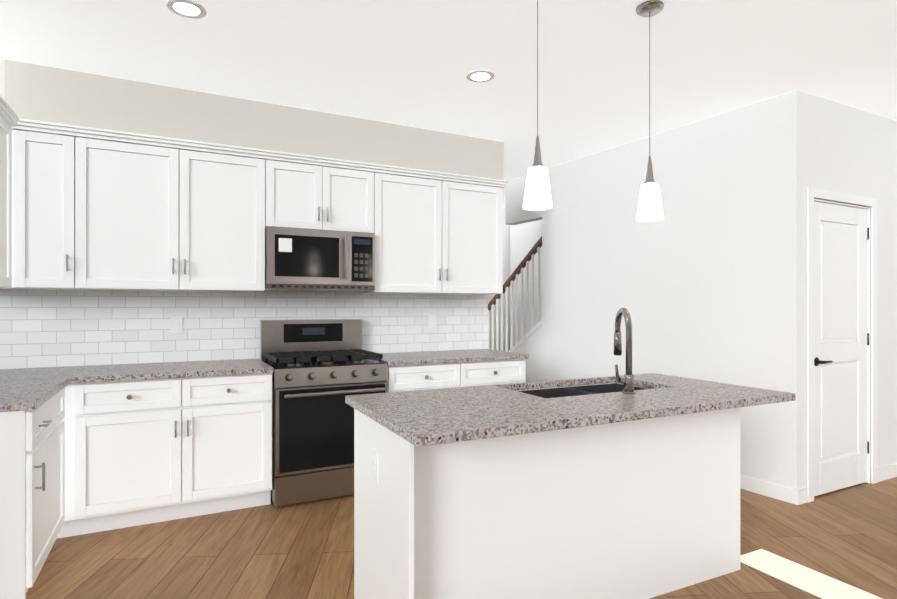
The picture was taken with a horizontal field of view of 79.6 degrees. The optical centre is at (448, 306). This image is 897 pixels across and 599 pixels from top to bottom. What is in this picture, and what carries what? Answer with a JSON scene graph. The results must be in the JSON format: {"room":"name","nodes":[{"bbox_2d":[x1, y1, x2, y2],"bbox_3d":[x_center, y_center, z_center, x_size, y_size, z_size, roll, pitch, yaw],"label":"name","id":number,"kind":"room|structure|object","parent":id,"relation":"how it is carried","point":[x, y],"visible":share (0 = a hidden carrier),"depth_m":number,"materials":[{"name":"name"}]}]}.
{"room":"kitchen","nodes":[
{"label":"kitchen","id":0,"kind":"room"},
{"bbox_2d":[0,54,3,98],"bbox_3d":[-2.440,-1.255,2.537,0.295,0.351,1.149,0,0,-27],"label":"wall","id":1,"kind":"structure","parent":0,"point":[1,76],"depth_m":3.07,"materials":[{"name":"paint"}]},
{"bbox_2d":[0,95,27,290],"bbox_3d":[-2.387,-0.573,2.554,0.399,0.935,1.110,0,0,-27],"label":"upper cabinet","id":2,"kind":"object","parent":1,"relation":"attached to","point":[13,129],"depth_m":3.10,"materials":[{"name":"white wood"}]},
{"bbox_2d":[4,59,503,179],"bbox_3d":[-1.244,-1.254,3.967,3.730,0.351,0.297,0,0,-27],"label":"wall","id":3,"kind":"structure","parent":0,"point":[50,94],"depth_m":3.67,"materials":[{"name":"paint"}]},
{"bbox_2d":[28,123,87,290],"bbox_3d":[-2.425,-0.573,3.326,0.351,0.935,0.338,0,0,-27],"label":"upper cabinet","id":4,"kind":"object","parent":3,"relation":"attached to","point":[57,156],"depth_m":3.20,"materials":[{"name":"white wood"}]},
{"bbox_2d":[88,131,275,294],"bbox_3d":[-1.833,-0.573,3.631,1.212,0.935,0.338,0,0,-27],"label":"upper cabinet","id":5,"kind":"object","parent":3,"relation":"attached to","point":[124,257],"depth_m":3.48,"materials":[{"name":"white wood"}]},
{"bbox_2d":[276,155,375,234],"bbox_3d":[-0.994,-0.796,4.064,0.792,0.488,0.338,0,0,-27],"label":"upper cabinet","id":6,"kind":"object","parent":3,"relation":"attached to","point":[316,194],"depth_m":3.92,"materials":[{"name":"white wood"}]},
{"bbox_2d":[265,226,374,290],"bbox_3d":[-0.975,-0.334,4.015,0.774,0.425,0.437,0,0,-27],"label":"microwave","id":7,"kind":"object","parent":6,"relation":"attached to","point":[310,259],"visible":1,"depth_m":3.86,"materials":[{"name":"silver metal"}]},
{"bbox_2d":[352,167,503,294],"bbox_3d":[-0.151,-0.573,4.498,1.220,0.935,0.338,0,0,-27],"label":"upper cabinet","id":8,"kind":"object","parent":3,"relation":"attached to","point":[436,234],"depth_m":4.34,"materials":[{"name":"white wood"}]},
{"bbox_2d":[0,0,896,206],"bbox_3d":[1.721,-1.480,2.741,8.120,0.100,10.040,0,0,-27],"label":"ceiling","id":9,"kind":"structure","parent":0,"point":[412,63],"depth_m":3.08,"materials":[{"name":"paint"}]},
{"bbox_2d":[166,0,206,18],"bbox_3d":[-1.255,-1.425,2.580,0.176,0.008,0.176,0,0,-27],"label":"recessed light","id":10,"kind":"object","parent":9,"relation":"in","point":[191,9],"visible":1,"depth_m":2.58,"materials":[{"name":"white"}]},
{"bbox_2d":[466,70,494,82],"bbox_3d":[0.198,-1.425,3.340,0.176,0.008,0.176,0,0,-27],"label":"recessed light","id":11,"kind":"object","parent":9,"relation":"in","point":[479,76],"visible":1,"depth_m":3.33,"materials":[{"name":"white"}]},
{"bbox_2d":[523,0,551,209],"bbox_3d":[0.376,-0.922,2.273,0.128,1.013,0.128,0,0,-27],"label":"pendant light","id":12,"kind":"object","parent":9,"relation":"hanging from","point":[537,196],"visible":1,"depth_m":2.24,"materials":[{"name":"white glass"}]},
{"bbox_2d":[636,0,663,220],"bbox_3d":[0.963,-0.922,2.575,0.128,1.013,0.128,0,0,-27],"label":"pendant light","id":13,"kind":"object","parent":9,"relation":"hanging from","point":[649,206],"visible":1,"depth_m":2.54,"materials":[{"name":"white glass"}]},
{"bbox_2d":[26,477,896,598],"bbox_3d":[1.721,1.359,2.740,8.120,0.102,10.040,0,0,-27],"label":"floor","id":14,"kind":"structure","parent":0,"point":[305,550],"depth_m":2.83,"materials":[{"name":"brown wood"}]},
{"bbox_2d":[0,387,67,598],"bbox_3d":[-2.206,0.869,2.462,0.637,0.881,0.857,0,0,-27],"label":"base cabinet","id":15,"kind":"object","parent":14,"relation":"on","point":[33,444],"depth_m":2.25,"materials":[{"name":"white wood"}]},
{"bbox_2d":[0,379,67,414],"bbox_3d":[-2.186,0.411,2.440,0.652,0.033,0.844,0,0,-27],"label":"countertop","id":16,"kind":"structure","parent":15,"relation":"on","point":[15,394],"depth_m":2.49,"materials":[{"name":"grey stone"}]},
{"bbox_2d":[88,371,272,533],"bbox_3d":[-1.752,0.869,3.514,1.064,0.881,0.636,0,0,-27],"label":"base cabinet","id":17,"kind":"object","parent":14,"relation":"on","point":[160,450],"depth_m":3.23,"materials":[{"name":"white wood"}]},
{"bbox_2d":[0,359,271,382],"bbox_3d":[-2.047,0.411,3.354,1.736,0.033,0.651,0,0,-27],"label":"countertop","id":18,"kind":"structure","parent":17,"relation":"on","point":[107,372],"depth_m":3.30,"materials":[{"name":"grey stone"}]},
{"bbox_2d":[260,319,387,506],"bbox_3d":[-0.903,0.708,3.887,0.772,1.205,0.728,0,0,-27],"label":"gas range","id":19,"kind":"object","parent":14,"relation":"on","point":[322,368],"visible":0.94,"depth_m":3.62,"materials":[{"name":"silver metal"}]},
{"bbox_2d":[373,359,525,391],"bbox_3d":[-0.042,0.869,4.395,1.210,0.881,0.636,0,0,-27],"label":"base cabinet","id":20,"kind":"object","parent":14,"relation":"on","point":[427,376],"depth_m":4.09,"materials":[{"name":"white wood"}]},
{"bbox_2d":[376,347,527,366],"bbox_3d":[-0.034,0.411,4.390,1.220,0.033,0.651,0,0,-27],"label":"countertop","id":21,"kind":"structure","parent":20,"relation":"on","point":[485,355],"depth_m":4.22,"materials":[{"name":"grey stone"}]},
{"bbox_2d":[354,379,739,598],"bbox_3d":[0.527,0.869,2.505,1.827,0.881,0.671,0,0,-27],"label":"kitchen island","id":22,"kind":"object","parent":14,"relation":"on","point":[624,486],"depth_m":2.21,"materials":[{"name":"wood"}]},
{"bbox_2d":[345,373,795,450],"bbox_3d":[0.557,0.411,2.405,1.871,0.033,0.878,0,0,-27],"label":"island countertop","id":23,"kind":"structure","parent":22,"relation":"on","point":[444,417],"depth_m":2.16,"materials":[{"name":"grey stone"}]},
{"bbox_2d":[613,307,635,394],"bbox_3d":[0.799,0.200,2.517,0.184,0.390,0.207,0,0,-27],"label":"faucet","id":24,"kind":"object","parent":23,"relation":"on","point":[628,380],"depth_m":2.44,"materials":[{"name":"silver metal"}]},
{"bbox_2d":[488,207,509,350],"bbox_3d":[-0.550,-0.059,7.150,7.880,2.740,0.120,0,0,-27],"label":"wall","id":25,"kind":"structure","parent":0,"point":[506,251],"depth_m":7.78,"materials":[{"name":"paint"}]},
{"bbox_2d":[488,236,541,381],"bbox_3d":[0.984,0.314,6.607,0.990,2.193,1.600,0,0,-32],"label":"staircase","id":26,"kind":"structure","parent":0,"point":[529,343],"depth_m":5.96,"materials":[{"name":"paint"}]},
{"bbox_2d":[510,220,541,345],"bbox_3d":[2.048,-0.059,6.012,0.120,2.740,4.170,0,0,-32],"label":"wall","id":27,"kind":"structure","parent":0,"point":[524,238],"depth_m":7.48,"materials":[{"name":"paint"}]},
{"bbox_2d":[505,90,796,488],"bbox_3d":[1.529,-0.059,4.902,0.120,2.740,3.100,0,0,-32],"label":"wall","id":28,"kind":"structure","parent":0,"point":[699,281],"depth_m":4.20,"materials":[{"name":"paint"}]},
{"bbox_2d":[740,474,798,504],"bbox_3d":[1.640,1.260,4.597,0.013,0.100,2.494,0,0,-32],"label":"baseboard","id":29,"kind":"structure","parent":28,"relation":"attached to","point":[771,490],"depth_m":3.69,"materials":[{"name":"white wood"}]},
{"bbox_2d":[797,90,896,488],"bbox_3d":[2.938,-0.060,3.944,1.486,2.740,0.134,0,0,-27],"label":"wall","id":30,"kind":"structure","parent":0,"point":[843,148],"depth_m":3.92,"materials":[{"name":"paint"}]},
{"bbox_2d":[806,187,877,502],"bbox_3d":[2.771,0.258,3.826,0.880,2.104,0.138,0,0,-27],"label":"closet door","id":31,"kind":"structure","parent":30,"relation":"in","point":[837,345],"depth_m":3.82,"materials":[{"name":"white wood"}]}
]}

